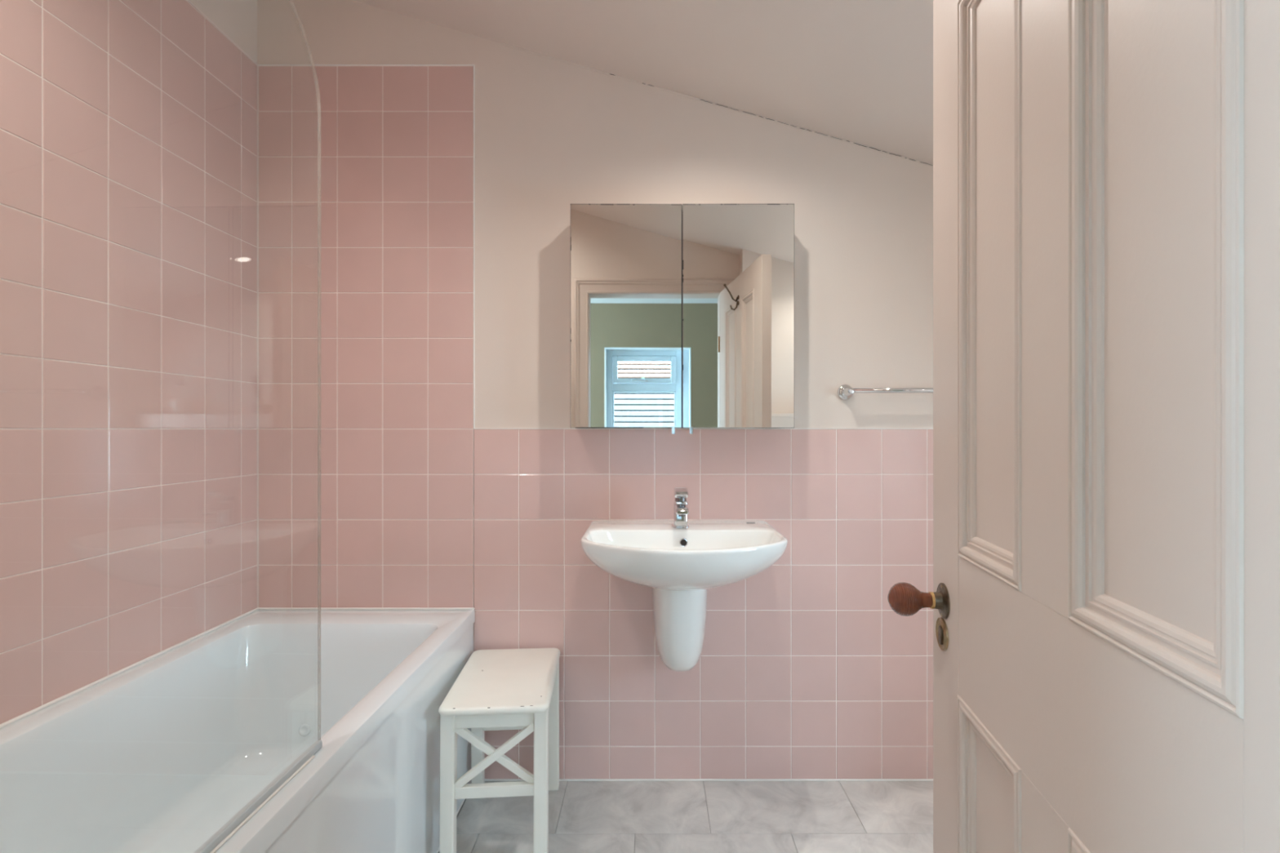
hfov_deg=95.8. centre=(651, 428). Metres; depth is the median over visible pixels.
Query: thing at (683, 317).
upper cabinet
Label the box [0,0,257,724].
wall
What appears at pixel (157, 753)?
bathtub
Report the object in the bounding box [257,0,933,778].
wall
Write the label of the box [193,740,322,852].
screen
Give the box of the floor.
[438,781,933,852]
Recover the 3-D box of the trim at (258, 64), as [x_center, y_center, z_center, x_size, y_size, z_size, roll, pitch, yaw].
[0.160,-0.602,1.913,2.920,1.206,0.005,0,0,0]
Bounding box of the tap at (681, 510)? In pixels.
[672,487,688,528]
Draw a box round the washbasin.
[581,520,787,671]
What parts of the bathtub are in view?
panel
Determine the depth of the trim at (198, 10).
1.91 m
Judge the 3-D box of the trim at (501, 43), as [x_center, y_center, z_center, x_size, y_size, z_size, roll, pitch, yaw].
[0.250,-1.065,1.913,1.500,0.432,0.002,0,0,0]
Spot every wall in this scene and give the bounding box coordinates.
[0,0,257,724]
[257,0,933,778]
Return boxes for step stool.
[438,648,559,852]
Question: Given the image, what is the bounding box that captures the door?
[887,0,1279,852]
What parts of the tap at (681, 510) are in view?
lever, spout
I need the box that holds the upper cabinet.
[570,203,794,434]
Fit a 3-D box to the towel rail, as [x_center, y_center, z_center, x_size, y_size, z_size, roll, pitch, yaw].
[0.942,-0.121,1.884,0.652,0.052,0.060,0,0,0]
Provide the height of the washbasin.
0.457 m
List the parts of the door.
knob, moulding, moulding, panel, panel, moulding, rail, moulding, panel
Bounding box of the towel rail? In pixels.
[837,384,933,399]
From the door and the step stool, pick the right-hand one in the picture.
the door
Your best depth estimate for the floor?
1.73 m
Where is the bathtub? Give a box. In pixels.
[0,607,475,852]
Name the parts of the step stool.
leg, leg, seat, leg, leg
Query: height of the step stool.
0.446 m
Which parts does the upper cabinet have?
mirror door, door handle, door handle, mirror door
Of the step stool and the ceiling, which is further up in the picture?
the ceiling
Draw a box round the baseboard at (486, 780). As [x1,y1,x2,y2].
[484,778,933,781]
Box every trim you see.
[186,0,258,607]
[257,64,933,429]
[499,41,933,166]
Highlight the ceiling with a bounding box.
[351,0,933,164]
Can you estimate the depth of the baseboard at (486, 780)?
1.91 m
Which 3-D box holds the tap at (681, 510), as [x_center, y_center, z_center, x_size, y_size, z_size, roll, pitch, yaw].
[0.091,0.241,1.742,0.050,0.119,0.132,0,0,0]

